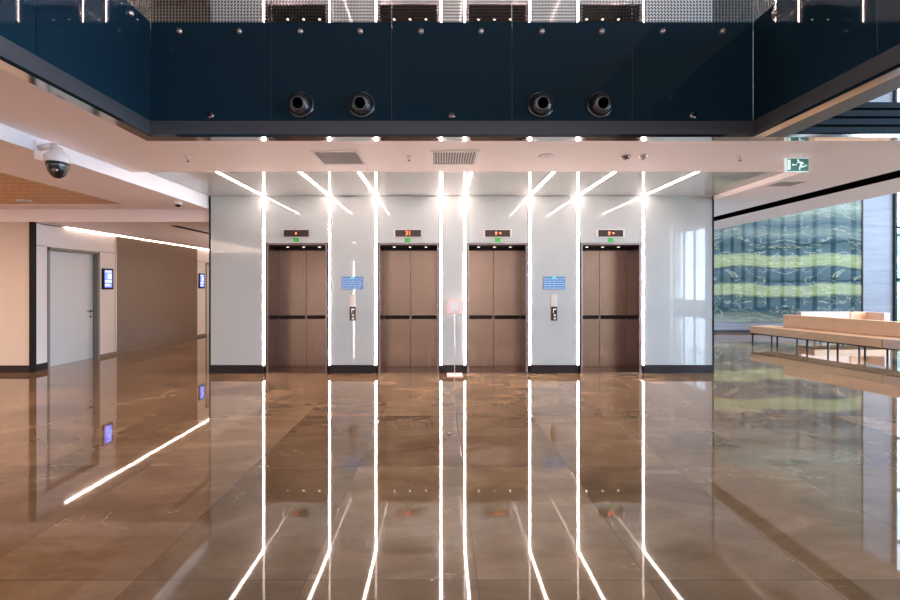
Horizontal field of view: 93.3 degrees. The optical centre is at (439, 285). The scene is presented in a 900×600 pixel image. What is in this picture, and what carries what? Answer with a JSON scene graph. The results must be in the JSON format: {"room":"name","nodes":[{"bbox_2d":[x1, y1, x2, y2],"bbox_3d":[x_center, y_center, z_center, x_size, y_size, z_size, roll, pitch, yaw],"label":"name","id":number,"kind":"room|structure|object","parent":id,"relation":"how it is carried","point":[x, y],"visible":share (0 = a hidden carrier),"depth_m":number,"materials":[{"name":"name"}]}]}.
{"room":"lobby","nodes":[
{"label":"lobby","id":0,"kind":"room"},
{"bbox_2d":[0,173,119,203],"bbox_3d":[-9.250,-1.495,-0.750,7.500,0.090,16.500,0,0,0],"label":"ceiling","id":1,"kind":"structure","parent":0,"point":[12,188],"depth_m":6.74,"materials":[{"name":"wood"}]},
{"bbox_2d":[0,124,208,208],"bbox_3d":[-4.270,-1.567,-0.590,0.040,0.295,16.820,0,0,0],"label":"ceiling","id":2,"kind":"structure","parent":0,"point":[146,180],"depth_m":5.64,"materials":[{"name":"white paint"}]},
{"bbox_2d":[34,140,70,178],"bbox_3d":[-4.090,-1.333,4.490,0.320,0.395,0.220,0,0,0],"label":"security camera","id":3,"kind":"object","parent":2,"relation":"attached to","point":[57,162],"visible":1,"depth_m":4.45,"materials":[{"name":"white plastic"}]},
{"bbox_2d":[36,224,208,363],"bbox_3d":[-7.624,0.215,11.425,0.112,2.770,6.950,0,0,0],"label":"wall","id":4,"kind":"structure","parent":0,"point":[156,282],"depth_m":10.60,"materials":[{"name":"paint"}]},
{"bbox_2d":[47,247,99,368],"bbox_3d":[-7.654,0.422,8.830,0.172,2.355,1.260,0,0,0],"label":"door","id":5,"kind":"structure","parent":4,"relation":"in","point":[73,276],"depth_m":8.86,"materials":[{"name":"white paint"}]},
{"bbox_2d":[102,268,112,288],"bbox_3d":[-7.561,-0.160,9.670,0.038,0.470,0.300,0,0,0],"label":"wall screen","id":6,"kind":"object","parent":4,"relation":"attached to","point":[107,274],"visible":1,"depth_m":9.64,"materials":[{"name":"glass"}]},
{"bbox_2d":[100,333,205,357],"bbox_3d":[-7.569,1.565,11.600,0.022,0.070,4.280,0,0,0],"label":"baseboard","id":7,"kind":"structure","parent":4,"relation":"attached to","point":[200,335],"depth_m":11.02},
{"bbox_2d":[206,263,208,334],"bbox_3d":[-7.654,0.422,14.320,0.172,2.355,1.160,0,0,0],"label":"door","id":8,"kind":"structure","parent":4,"relation":"in","point":[207,264],"depth_m":14.04,"materials":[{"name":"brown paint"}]},
{"bbox_2d":[36,222,208,249],"bbox_3d":[-5.961,-1.240,12.360,3.479,0.100,8.880,0,0,0],"label":"ceiling","id":9,"kind":"structure","parent":0,"point":[164,232],"depth_m":9.11,"materials":[{"name":"paint"}]},
{"bbox_2d":[128,0,210,5],"bbox_3d":[-3.995,-6.100,7.100,18.010,0.090,4.200,0,0,0],"label":"ceiling","id":10,"kind":"structure","parent":0,"point":[150,3],"depth_m":9.08,"materials":[{"name":"paint"}]},
{"bbox_2d":[133,6,210,28],"bbox_3d":[-8.611,-5.195,9.250,8.779,4.810,0.100,0,0,0],"label":"wall","id":11,"kind":"structure","parent":0,"point":[150,9],"depth_m":9.20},
{"bbox_2d":[0,0,642,372],"bbox_3d":[-4.005,-2.223,8.575,17.990,7.645,1.450,0,0,0],"label":"wall","id":12,"kind":"structure","parent":0,"point":[14,236],"depth_m":7.90,"materials":[{"name":"paint"}]},
{"bbox_2d":[0,365,28,371],"bbox_3d":[-10.305,1.538,7.893,5.390,0.125,0.015,0,0,0],"label":"baseboard","id":13,"kind":"structure","parent":12,"relation":"attached to","point":[3,368],"depth_m":7.88,"materials":[{"name":"black"}]},
{"bbox_2d":[29,222,35,371],"bbox_3d":[-7.575,0.205,7.905,0.070,2.790,0.070,0,0,0],"label":"trim","id":14,"kind":"structure","parent":12,"relation":"attached to","point":[32,225],"depth_m":7.87,"materials":[{"name":"black metal"}]},
{"bbox_2d":[211,196,261,364],"bbox_3d":[-3.738,-0.101,7.825,0.942,3.101,0.050,0,0,0],"label":"glass panel","id":15,"kind":"object","parent":12,"relation":"attached to","point":[236,221],"visible":1,"depth_m":7.80,"materials":[{"name":"glass"}]},
{"bbox_2d":[211,0,261,21],"bbox_3d":[-3.738,-4.490,7.825,0.942,3.101,0.050,0,0,0],"label":"glass panel","id":16,"kind":"object","parent":12,"relation":"attached to","point":[217,3],"depth_m":7.80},
{"bbox_2d":[210,365,263,372],"bbox_3d":[-3.739,1.525,7.821,0.984,0.150,0.058,0,0,0],"label":"baseboard","id":17,"kind":"structure","parent":12,"relation":"attached to","point":[213,368],"depth_m":7.79,"materials":[{"name":"black"}]},
{"bbox_2d":[216,172,265,364],"bbox_3d":[-3.234,-0.102,6.725,0.048,3.105,2.250,0,0,0],"label":"light strip","id":18,"kind":"object","parent":12,"relation":"attached to","point":[263,196],"visible":0.88,"depth_m":7.80,"materials":[{"name":"white"}]},
{"bbox_2d":[216,172,263,195],"bbox_3d":[-3.234,-1.651,6.698,0.032,0.008,2.196,0,0,0],"label":"diffuser","id":19,"kind":"object","parent":18,"relation":"attached to","point":[216,172],"depth_m":6.81,"materials":[{"name":"white"}]},
{"bbox_2d":[263,196,264,364],"bbox_3d":[-3.234,-0.101,7.823,0.032,3.101,0.054,0,0,0],"label":"diffuser","id":20,"kind":"object","parent":18,"relation":"attached to","point":[263,196],"depth_m":7.80,"materials":[{"name":"white"}]},
{"bbox_2d":[266,196,327,242],"bbox_3d":[-2.630,-1.220,7.825,1.138,0.862,0.050,0,0,0],"label":"lintel","id":21,"kind":"object","parent":12,"relation":"attached to","point":[282,212],"visible":1,"depth_m":7.80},
{"bbox_2d":[282,229,310,236],"bbox_3d":[-2.634,-0.965,7.790,0.529,0.150,0.019,0,0,0],"label":"indicator","id":22,"kind":"object","parent":21,"relation":"attached to","point":[285,232],"visible":1,"depth_m":7.78,"materials":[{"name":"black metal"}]},
{"bbox_2d":[266,0,327,4],"bbox_3d":[-2.630,-5.610,7.825,1.138,0.862,0.050,0,0,0],"label":"lintel","id":23,"kind":"object","parent":12,"relation":"attached to","point":[266,0],"visible":0.57,"depth_m":7.80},
{"bbox_2d":[299,172,330,364],"bbox_3d":[-2.026,-0.102,6.725,0.048,3.105,2.250,0,0,0],"label":"light strip","id":24,"kind":"object","parent":12,"relation":"attached to","point":[304,175],"visible":0.88,"depth_m":7.80,"materials":[{"name":"white"}]},
{"bbox_2d":[299,172,329,195],"bbox_3d":[-2.026,-1.651,6.698,0.032,0.008,2.196,0,0,0],"label":"diffuser","id":25,"kind":"object","parent":24,"relation":"attached to","point":[304,175],"depth_m":6.83,"materials":[{"name":"white"}]},
{"bbox_2d":[329,196,329,364],"bbox_3d":[-2.026,-0.101,7.823,0.032,3.101,0.054,0,0,0],"label":"diffuser","id":26,"kind":"object","parent":24,"relation":"attached to","point":[329,196],"depth_m":7.80,"materials":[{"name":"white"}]},
{"bbox_2d":[331,196,374,364],"bbox_3d":[-1.600,-0.101,7.825,0.786,3.101,0.050,0,0,0],"label":"glass panel","id":27,"kind":"object","parent":12,"relation":"attached to","point":[352,217],"visible":1,"depth_m":7.80,"materials":[{"name":"glass"}]},
{"bbox_2d":[342,277,362,288],"bbox_3d":[-1.606,-0.055,7.792,0.393,0.230,0.016,0,0,0],"label":"sign","id":28,"kind":"object","parent":27,"relation":"attached to","point":[347,282],"visible":1,"depth_m":7.79,"materials":[{"name":"blue"}]},
{"bbox_2d":[350,295,355,320],"bbox_3d":[-1.602,0.397,7.789,0.110,0.475,0.022,0,0,0],"label":"panel","id":29,"kind":"object","parent":27,"relation":"attached to","point":[352,297],"visible":1,"depth_m":7.79,"materials":[{"name":"silver metal"}]},
{"bbox_2d":[331,0,374,21],"bbox_3d":[-1.600,-4.490,7.825,0.786,3.101,0.050,0,0,0],"label":"glass panel","id":30,"kind":"object","parent":12,"relation":"attached to","point":[336,3],"depth_m":7.80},
{"bbox_2d":[330,365,375,372],"bbox_3d":[-1.600,1.525,7.821,0.826,0.150,0.058,0,0,0],"label":"baseboard","id":31,"kind":"structure","parent":12,"relation":"attached to","point":[333,368],"depth_m":7.79,"materials":[{"name":"black"}]},
{"bbox_2d":[358,172,377,364],"bbox_3d":[-1.175,-0.102,6.725,0.048,3.105,2.250,0,0,0],"label":"light strip","id":32,"kind":"object","parent":12,"relation":"attached to","point":[360,174],"visible":0.88,"depth_m":7.80,"materials":[{"name":"white"}]},
{"bbox_2d":[358,172,376,195],"bbox_3d":[-1.175,-1.651,6.698,0.032,0.008,2.196,0,0,0],"label":"diffuser","id":33,"kind":"object","parent":32,"relation":"attached to","point":[360,174],"depth_m":6.81,"materials":[{"name":"white"}]},
{"bbox_2d":[375,196,376,364],"bbox_3d":[-1.175,-0.101,7.823,0.032,3.101,0.054,0,0,0],"label":"diffuser","id":34,"kind":"object","parent":32,"relation":"attached to","point":[375,196],"depth_m":7.80,"materials":[{"name":"white"}]},
{"bbox_2d":[378,196,438,242],"bbox_3d":[-0.578,-1.220,7.825,1.123,0.862,0.050,0,0,0],"label":"lintel","id":35,"kind":"object","parent":12,"relation":"attached to","point":[394,212],"visible":1,"depth_m":7.80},
{"bbox_2d":[393,229,422,236],"bbox_3d":[-0.585,-0.965,7.790,0.542,0.150,0.019,0,0,0],"label":"indicator","id":36,"kind":"object","parent":35,"relation":"attached to","point":[396,232],"visible":1,"depth_m":7.78,"materials":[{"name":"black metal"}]},
{"bbox_2d":[378,0,438,3],"bbox_3d":[-0.578,-5.610,7.825,1.123,0.862,0.050,0,0,0],"label":"lintel","id":37,"kind":"object","parent":12,"relation":"attached to","point":[378,0],"visible":0.61,"depth_m":7.80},
{"bbox_2d":[440,172,441,364],"bbox_3d":[0.018,-0.102,6.725,0.048,3.105,2.250,0,0,0],"label":"light strip","id":38,"kind":"object","parent":12,"relation":"attached to","point":[440,172],"visible":0.88,"depth_m":7.80,"materials":[{"name":"white"}]},
{"bbox_2d":[443,196,462,364],"bbox_3d":[0.238,-0.101,7.825,0.369,3.101,0.050,0,0,0],"label":"glass panel","id":39,"kind":"object","parent":12,"relation":"attached to","point":[452,205],"visible":1,"depth_m":7.80,"materials":[{"name":"glass"}]},
{"bbox_2d":[443,0,462,20],"bbox_3d":[0.238,-4.490,7.825,0.369,3.101,0.050,0,0,0],"label":"glass panel","id":40,"kind":"object","parent":12,"relation":"attached to","point":[443,0],"depth_m":7.80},
{"bbox_2d":[442,365,463,372],"bbox_3d":[0.238,1.525,7.821,0.409,0.150,0.058,0,0,0],"label":"baseboard","id":41,"kind":"structure","parent":12,"relation":"attached to","point":[445,368],"depth_m":7.79,"materials":[{"name":"black"}]},
{"bbox_2d":[463,172,471,364],"bbox_3d":[0.455,-0.102,6.725,0.048,3.105,2.250,0,0,0],"label":"light strip","id":42,"kind":"object","parent":12,"relation":"attached to","point":[470,175],"visible":0.88,"depth_m":7.80,"materials":[{"name":"white"}]},
{"bbox_2d":[464,196,465,364],"bbox_3d":[0.455,-0.101,7.823,0.032,3.101,0.054,0,0,0],"label":"diffuser","id":43,"kind":"object","parent":42,"relation":"attached to","point":[464,196],"depth_m":7.80,"materials":[{"name":"white"}]},
{"bbox_2d":[464,172,471,195],"bbox_3d":[0.455,-1.651,6.698,0.032,0.008,2.196,0,0,0],"label":"diffuser","id":44,"kind":"object","parent":42,"relation":"attached to","point":[470,175],"depth_m":6.83,"materials":[{"name":"white"}]},
{"bbox_2d":[467,196,527,242],"bbox_3d":[1.051,-1.220,7.825,1.121,0.862,0.050,0,0,0],"label":"lintel","id":45,"kind":"object","parent":12,"relation":"attached to","point":[483,212],"visible":1,"depth_m":7.80,"materials":[{"name":"paint"}]},
{"bbox_2d":[483,229,511,236],"bbox_3d":[1.055,-0.965,7.790,0.529,0.150,0.019,0,0,0],"label":"indicator","id":46,"kind":"object","parent":45,"relation":"attached to","point":[486,232],"visible":1,"depth_m":7.78,"materials":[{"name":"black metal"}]},
{"bbox_2d":[467,0,527,3],"bbox_3d":[1.051,-5.610,7.825,1.121,0.862,0.050,0,0,0],"label":"lintel","id":47,"kind":"object","parent":12,"relation":"attached to","point":[467,0],"visible":0.59,"depth_m":7.80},
{"bbox_2d":[528,172,554,364],"bbox_3d":[1.648,-0.102,6.725,0.048,3.105,2.250,0,0,0],"label":"light strip","id":48,"kind":"object","parent":12,"relation":"attached to","point":[552,173],"visible":0.88,"depth_m":7.80,"materials":[{"name":"white"}]},
{"bbox_2d":[529,196,530,364],"bbox_3d":[1.648,-0.101,7.823,0.032,3.101,0.054,0,0,0],"label":"diffuser","id":49,"kind":"object","parent":48,"relation":"attached to","point":[529,196],"depth_m":7.80,"materials":[{"name":"white"}]},
{"bbox_2d":[529,172,554,195],"bbox_3d":[1.648,-1.651,6.698,0.032,0.008,2.196,0,0,0],"label":"diffuser","id":50,"kind":"object","parent":48,"relation":"attached to","point":[552,173],"depth_m":6.80,"materials":[{"name":"white"}]},
{"bbox_2d":[531,196,575,364],"bbox_3d":[2.091,-0.101,7.825,0.817,3.101,0.050,0,0,0],"label":"glass panel","id":51,"kind":"object","parent":12,"relation":"attached to","point":[553,218],"visible":1,"depth_m":7.80,"materials":[{"name":"glass"}]},
{"bbox_2d":[543,277,564,288],"bbox_3d":[2.093,-0.055,7.792,0.395,0.230,0.016,0,0,0],"label":"sign","id":52,"kind":"object","parent":51,"relation":"attached to","point":[548,282],"visible":1,"depth_m":7.79,"materials":[{"name":"blue"}]},
{"bbox_2d":[551,295,556,320],"bbox_3d":[2.092,0.397,7.789,0.110,0.475,0.022,0,0,0],"label":"panel","id":53,"kind":"object","parent":51,"relation":"attached to","point":[553,297],"visible":1,"depth_m":7.79,"materials":[{"name":"silver metal"}]},
{"bbox_2d":[531,0,575,21],"bbox_3d":[2.091,-4.490,7.825,0.817,3.101,0.050,0,0,0],"label":"glass panel","id":54,"kind":"object","parent":12,"relation":"attached to","point":[534,3],"depth_m":7.80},
{"bbox_2d":[530,365,576,372],"bbox_3d":[2.091,1.525,7.821,0.857,0.150,0.058,0,0,0],"label":"baseboard","id":55,"kind":"structure","parent":12,"relation":"attached to","point":[533,368],"depth_m":7.79,"materials":[{"name":"black"}]},
{"bbox_2d":[576,172,615,364],"bbox_3d":[2.533,-0.102,6.725,0.048,3.105,2.250,0,0,0],"label":"light strip","id":56,"kind":"object","parent":12,"relation":"attached to","point":[577,197],"visible":0.88,"depth_m":7.80,"materials":[{"name":"white"}]},
{"bbox_2d":[577,196,578,364],"bbox_3d":[2.533,-0.101,7.823,0.032,3.101,0.054,0,0,0],"label":"diffuser","id":57,"kind":"object","parent":56,"relation":"attached to","point":[577,196],"depth_m":7.80,"materials":[{"name":"white"}]},
{"bbox_2d":[578,172,615,195],"bbox_3d":[2.533,-1.651,6.698,0.032,0.008,2.196,0,0,0],"label":"diffuser","id":58,"kind":"object","parent":56,"relation":"attached to","point":[613,172],"depth_m":6.83,"materials":[{"name":"white"}]},
{"bbox_2d":[579,196,640,242],"bbox_3d":[3.132,-1.220,7.825,1.129,0.862,0.050,0,0,0],"label":"wall panel","id":59,"kind":"object","parent":12,"relation":"attached to","point":[595,212],"visible":1,"depth_m":7.80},
{"bbox_2d":[596,229,624,236],"bbox_3d":[3.127,-0.965,7.790,0.525,0.150,0.019,0,0,0],"label":"indicator","id":60,"kind":"object","parent":59,"relation":"attached to","point":[599,232],"visible":1,"depth_m":7.78,"materials":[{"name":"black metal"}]},
{"bbox_2d":[579,0,640,5],"bbox_3d":[3.132,-5.610,7.825,1.129,0.862,0.050,0,0,0],"label":"lintel","id":61,"kind":"object","parent":12,"relation":"attached to","point":[579,0],"visible":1,"depth_m":7.80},
{"bbox_2d":[641,172,697,364],"bbox_3d":[3.731,-0.102,6.725,0.048,3.105,2.250,0,0,0],"label":"light strip","id":62,"kind":"object","parent":12,"relation":"attached to","point":[643,196],"visible":0.88,"depth_m":7.80,"materials":[{"name":"white"}]},
{"bbox_2d":[642,196,643,364],"bbox_3d":[3.731,-0.101,7.823,0.032,3.101,0.054,0,0,0],"label":"diffuser","id":63,"kind":"object","parent":62,"relation":"attached to","point":[642,196],"depth_m":7.80,"materials":[{"name":"white"}]},
{"bbox_2d":[643,172,697,195],"bbox_3d":[3.731,-1.651,6.698,0.032,0.008,2.196,0,0,0],"label":"diffuser","id":64,"kind":"object","parent":62,"relation":"attached to","point":[695,172],"depth_m":6.83,"materials":[{"name":"white"}]},
{"bbox_2d":[643,365,712,372],"bbox_3d":[4.382,1.525,7.821,1.276,0.150,0.058,0,0,0],"label":"baseboard","id":65,"kind":"structure","parent":12,"relation":"attached to","point":[646,368],"depth_m":7.79,"materials":[{"name":"black"}]},
{"bbox_2d":[645,196,711,364],"bbox_3d":[4.381,-0.101,7.825,1.234,3.101,0.050,0,0,0],"label":"glass panel","id":66,"kind":"object","parent":12,"relation":"attached to","point":[678,229],"visible":1,"depth_m":7.80,"materials":[{"name":"glass"}]},
{"bbox_2d":[645,0,711,21],"bbox_3d":[4.381,-4.490,7.825,1.234,3.101,0.050,0,0,0],"label":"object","id":67,"kind":"structure","parent":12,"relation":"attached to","point":[650,3],"depth_m":7.80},
{"bbox_2d":[0,333,899,599],"bbox_3d":[2.500,1.700,-0.500,31.000,0.200,35.000,0,0,0],"label":"floor","id":68,"kind":"structure","parent":0,"point":[773,473],"depth_m":3.55,"materials":[{"name":"stone"}]},
{"bbox_2d":[266,243,327,372],"bbox_3d":[-2.628,0.405,8.112,1.112,2.389,0.636,0,0,0],"label":"elevator","id":69,"kind":"object","parent":68,"relation":"on","point":[296,273],"visible":0.77,"depth_m":8.35,"materials":[{"name":"metal"}]},
{"bbox_2d":[378,243,438,372],"bbox_3d":[-0.576,0.405,8.112,1.112,2.389,0.636,0,0,0],"label":"elevator","id":70,"kind":"object","parent":68,"relation":"on","point":[408,273],"visible":1,"depth_m":8.35,"materials":[{"name":"metal"}]},
{"bbox_2d":[447,299,462,376],"bbox_3d":[0.262,0.915,7.620,0.280,1.370,0.280,0,0,0],"label":"sign stand","id":71,"kind":"object","parent":68,"relation":"on","point":[454,306],"visible":1,"depth_m":7.61,"materials":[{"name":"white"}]},
{"bbox_2d":[467,243,527,372],"bbox_3d":[1.050,0.405,8.112,1.112,2.389,0.636,0,0,0],"label":"elevator","id":72,"kind":"object","parent":68,"relation":"on","point":[497,273],"visible":0.84,"depth_m":8.35,"materials":[{"name":"metal"}]},
{"bbox_2d":[579,243,640,372],"bbox_3d":[3.134,0.405,8.112,1.112,2.389,0.636,0,0,0],"label":"elevator","id":73,"kind":"object","parent":68,"relation":"on","point":[609,273],"visible":0.84,"depth_m":8.35,"materials":[{"name":"metal"}]},
{"bbox_2d":[750,315,899,358],"bbox_3d":[9.574,1.190,9.823,0.750,0.820,4.500,0,0,-13],"label":"bench","id":74,"kind":"object","parent":68,"relation":"on","point":[879,334],"visible":1,"depth_m":10.09,"materials":[{"name":"beige leather"}]},
{"bbox_2d":[797,312,889,320],"bbox_3d":[12.225,1.200,12.950,2.250,0.800,0.700,0,0,0],"label":"bench","id":75,"kind":"object","parent":68,"relation":"on","point":[853,315],"visible":0.15,"depth_m":13.10,"materials":[{"name":"beige leather"}]},
{"bbox_2d":[893,90,899,320],"bbox_3d":[16.780,-2.900,14.560,2.520,8.970,0.120,0,0,0],"label":"window","id":76,"kind":"structure","parent":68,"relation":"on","point":[895,227],"depth_m":14.50,"materials":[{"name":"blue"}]},
{"bbox_2d":[0,68,899,216],"bbox_3d":[0.985,-1.643,2.800,10.470,0.145,23.600,0,0,0],"label":"ceiling","id":77,"kind":"structure","parent":0,"point":[132,156],"depth_m":5.07,"materials":[{"name":"paint"}]},
{"bbox_2d":[310,151,366,164],"bbox_3d":[-1.228,-1.564,5.197,0.565,0.012,0.545,0,0,0],"label":"ceiling vent","id":78,"kind":"object","parent":77,"relation":"in","point":[324,157],"visible":1,"depth_m":5.19,"materials":[{"name":"metal"}]},
{"bbox_2d":[0,55,899,140],"bbox_3d":[2.265,-1.585,-2.200,10.870,0.030,13.600,0,0,0],"label":"trim","id":79,"kind":"structure","parent":77,"relation":"attached to","point":[7,65],"depth_m":4.48,"materials":[{"name":"grey"}]},
{"bbox_2d":[0,35,899,133],"bbox_3d":[0.125,-1.670,-2.241,6.430,0.140,13.518,0,0,0],"label":"trim","id":80,"kind":"structure","parent":79,"relation":"attached to","point":[9,50],"depth_m":4.48,"materials":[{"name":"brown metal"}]},
{"bbox_2d":[0,0,34,54],"bbox_3d":[-3.045,-2.895,2.573,0.050,2.310,1.262,0,0,0],"label":"panel","id":81,"kind":"object","parent":80,"relation":"on","point":[17,17],"visible":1,"depth_m":3.08,"materials":[{"name":"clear glass"}]},
{"bbox_2d":[35,0,149,119],"bbox_3d":[-3.045,-2.895,3.843,0.050,2.310,1.262,0,0,0],"label":"panel","id":82,"kind":"object","parent":80,"relation":"on","point":[104,45],"visible":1,"depth_m":3.83,"materials":[{"name":"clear glass"}]},
{"bbox_2d":[151,1,270,120],"bbox_3d":[-2.415,-2.895,4.473,1.262,2.310,0.050,0,0,0],"label":"panel","id":83,"kind":"object","parent":80,"relation":"on","point":[213,70],"visible":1,"depth_m":4.48,"materials":[{"name":"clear glass"}]},
{"bbox_2d":[271,1,390,120],"bbox_3d":[-1.145,-2.895,4.473,1.262,2.310,0.050,0,0,0],"label":"panel","id":84,"kind":"object","parent":80,"relation":"on","point":[331,61],"visible":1,"depth_m":4.48,"materials":[{"name":"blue glass"}]},
{"bbox_2d":[287,91,314,118],"bbox_3d":[-1.460,-1.905,4.405,0.290,0.290,0.144,0,0,0],"label":"air nozzle","id":85,"kind":"object","parent":84,"relation":"attached to","point":[300,104],"visible":1,"depth_m":4.38,"materials":[{"name":"grey"}]},
{"bbox_2d":[348,91,375,118],"bbox_3d":[-0.822,-1.905,4.405,0.290,0.290,0.144,0,0,0],"label":"air nozzle","id":86,"kind":"object","parent":84,"relation":"attached to","point":[361,104],"visible":1,"depth_m":4.38,"materials":[{"name":"grey"}]},
{"bbox_2d":[392,1,511,120],"bbox_3d":[0.125,-2.895,4.473,1.262,2.310,0.050,0,0,0],"label":"panel","id":87,"kind":"object","parent":80,"relation":"on","point":[442,70],"visible":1,"depth_m":4.48,"materials":[{"name":"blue glass"}]},
{"bbox_2d":[271,0,632,120],"bbox_3d":[0.125,-2.895,4.489,3.815,2.310,0.015,0,0,0],"label":"trim","id":88,"kind":"structure","parent":80,"relation":"attached to","point":[271,0],"depth_m":4.48,"materials":[{"name":"metal"}]},
{"bbox_2d":[512,1,631,120],"bbox_3d":[1.395,-2.895,4.473,1.262,2.310,0.050,0,0,0],"label":"panel","id":89,"kind":"object","parent":80,"relation":"on","point":[569,61],"visible":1,"depth_m":4.48,"materials":[{"name":"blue glass"}]},
{"bbox_2d":[527,91,553,118],"bbox_3d":[1.057,-1.905,4.405,0.290,0.290,0.144,0,0,0],"label":"air nozzle","id":90,"kind":"object","parent":89,"relation":"attached to","point":[540,104],"visible":1,"depth_m":4.38,"materials":[{"name":"grey"}]},
{"bbox_2d":[586,91,612,118],"bbox_3d":[1.675,-1.905,4.405,0.290,0.290,0.144,0,0,0],"label":"air nozzle","id":91,"kind":"object","parent":89,"relation":"attached to","point":[599,104],"visible":1,"depth_m":4.38,"materials":[{"name":"grey"}]},
{"bbox_2d":[633,1,752,120],"bbox_3d":[2.665,-2.895,4.473,1.262,2.310,0.050,0,0,0],"label":"panel","id":92,"kind":"object","parent":80,"relation":"on","point":[689,70],"visible":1,"depth_m":4.48,"materials":[{"name":"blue glass"}]},
{"bbox_2d":[753,0,877,120],"bbox_3d":[3.295,-2.895,3.843,0.050,2.310,1.262,0,0,0],"label":"panel","id":93,"kind":"object","parent":80,"relation":"on","point":[799,46],"visible":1,"depth_m":3.84,"materials":[{"name":"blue glass"}]},
{"bbox_2d":[878,0,899,54],"bbox_3d":[3.295,-2.895,2.573,0.050,2.310,1.262,0,0,0],"label":"panel","id":94,"kind":"object","parent":80,"relation":"on","point":[888,10],"visible":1,"depth_m":3.13,"materials":[{"name":"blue glass"}]},
{"bbox_2d":[795,102,899,133],"bbox_3d":[5.675,-1.770,4.539,4.050,0.340,0.122,0,0,0],"label":"louver","id":95,"kind":"structure","parent":79,"relation":"attached to","point":[869,117],"depth_m":4.48,"materials":[{"name":"grey"}]},
{"bbox_2d":[431,151,479,164],"bbox_3d":[0.176,-1.564,5.197,0.573,0.012,0.545,0,0,0],"label":"ceiling vent","id":96,"kind":"object","parent":77,"relation":"in","point":[437,157],"visible":1,"depth_m":5.19,"materials":[{"name":"metal"}]},
{"bbox_2d":[762,180,809,186],"bbox_3d":[5.280,-1.564,6.500,0.440,0.012,0.360,0,0,0],"label":"ceiling vent","id":97,"kind":"object","parent":77,"relation":"in","point":[782,183],"visible":1,"depth_m":6.46,"materials":[{"name":"metal"}]},
{"bbox_2d":[768,182,802,185],"bbox_3d":[5.280,-1.562,6.500,0.354,0.009,0.300,0,0,0],"label":"grille","id":98,"kind":"object","parent":97,"relation":"attached to","point":[777,183],"depth_m":6.48,"materials":[{"name":"grey"}]},
{"bbox_2d":[784,154,808,171],"bbox_3d":[4.248,-1.464,5.062,0.274,0.212,0.036,0,0,0],"label":"exit sign","id":99,"kind":"object","parent":77,"relation":"hanging from","point":[790,164],"visible":1,"depth_m":5.05,"materials":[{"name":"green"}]},
{"bbox_2d":[149,172,783,195],"bbox_3d":[0.382,-1.675,6.828,9.264,0.040,1.936,0,0,0],"label":"ceiling","id":100,"kind":"structure","parent":0,"point":[207,183],"depth_m":6.79,"materials":[{"name":"paint"}]},
{"bbox_2d":[712,0,778,21],"bbox_3d":[2.600,-7.700,-1.600,31.200,0.200,33.200,0,0,0],"label":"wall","id":101,"kind":"structure","parent":0,"point":[753,1],"depth_m":11.68,"materials":[{"name":"grey"}]},
{"bbox_2d":[714,200,861,329],"bbox_3d":[9.750,-2.900,14.700,9.500,9.000,0.200,0,0,0],"label":"wall","id":102,"kind":"structure","parent":0,"point":[767,270],"depth_m":14.60,"materials":[{"name":"glass"}]},
{"bbox_2d":[714,170,899,220],"bbox_3d":[6.435,-1.670,9.600,0.430,0.200,10.000,0,0,0],"label":"trim","id":103,"kind":"structure","parent":102,"relation":"attached to","point":[896,174],"depth_m":7.44,"materials":[{"name":"black"}]},
{"bbox_2d":[714,178,899,229],"bbox_3d":[7.175,-1.762,9.600,1.050,0.385,10.000,0,0,0],"label":"ceiling","id":104,"kind":"structure","parent":0,"point":[892,186],"depth_m":7.99,"materials":[{"name":"paint"}]},
{"bbox_2d":[766,75,899,136],"bbox_3d":[3.535,-1.695,-2.261,0.230,0.250,13.478,0,0,0],"label":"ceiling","id":105,"kind":"structure","parent":0,"point":[893,84],"depth_m":3.74,"materials":[{"name":"brown metal"}]},
{"bbox_2d":[862,91,892,320],"bbox_3d":[15.016,-2.900,14.730,1.028,9.000,0.340,0,0,0],"label":"wall column","id":106,"kind":"structure","parent":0,"point":[877,212],"depth_m":14.56,"materials":[{"name":"paint"}]},
{"bbox_3d":[-4.690,-2.780,6.910,16.620,0.020,4.580,0,0,0],"label":"floor","id":107,"kind":"structure","parent":0,"visible":0},
{"bbox_2d":[266,4,327,21],"bbox_3d":[-2.628,-3.985,8.112,1.112,2.389,0.636,0,0,0],"label":"elevator","id":108,"kind":"object","parent":107,"relation":"on","point":[268,6],"visible":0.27,"depth_m":7.96,"materials":[{"name":"metal"}]},
{"bbox_2d":[378,4,438,21],"bbox_3d":[-0.576,-3.985,8.112,1.112,2.389,0.636,0,0,0],"label":"elevator","id":109,"kind":"object","parent":107,"relation":"on","point":[381,6],"visible":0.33,"depth_m":7.99,"materials":[{"name":"metal"}]},
{"bbox_2d":[467,4,527,21],"bbox_3d":[1.050,-3.985,8.112,1.112,2.389,0.636,0,0,0],"label":"elevator","id":110,"kind":"object","parent":107,"relation":"on","point":[521,6],"visible":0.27,"depth_m":7.99,"materials":[{"name":"metal"}]},
{"bbox_2d":[579,4,640,21],"bbox_3d":[3.134,-3.985,8.112,1.112,2.389,0.636,0,0,0],"label":"elevator","id":111,"kind":"object","parent":107,"relation":"on","point":[592,6],"visible":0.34,"depth_m":7.93,"materials":[{"name":"metal"}]},
{"bbox_3d":[-4.211,-0.060,12.325,0.020,3.020,8.950,0,0,0],"label":"wall","id":112,"kind":"structure","parent":0,"visible":0},
{"bbox_2d":[209,196,210,372],"bbox_3d":[-4.227,-0.028,7.824,0.012,3.255,0.072,0,0,0],"label":"trim","id":113,"kind":"structure","parent":112,"relation":"attached to","point":[209,196],"depth_m":7.79,"materials":[{"name":"black metal"}]},
{"bbox_3d":[5.000,-0.060,11.225,0.020,3.020,6.750,0,0,0],"label":"wall","id":114,"kind":"structure","parent":0,"visible":0},
{"bbox_2d":[712,196,713,372],"bbox_3d":[5.016,-0.028,7.824,0.012,3.255,0.072,0,0,0],"label":"trim","id":115,"kind":"structure","parent":114,"relation":"attached to","point":[712,196],"depth_m":7.79,"materials":[{"name":"black metal"}]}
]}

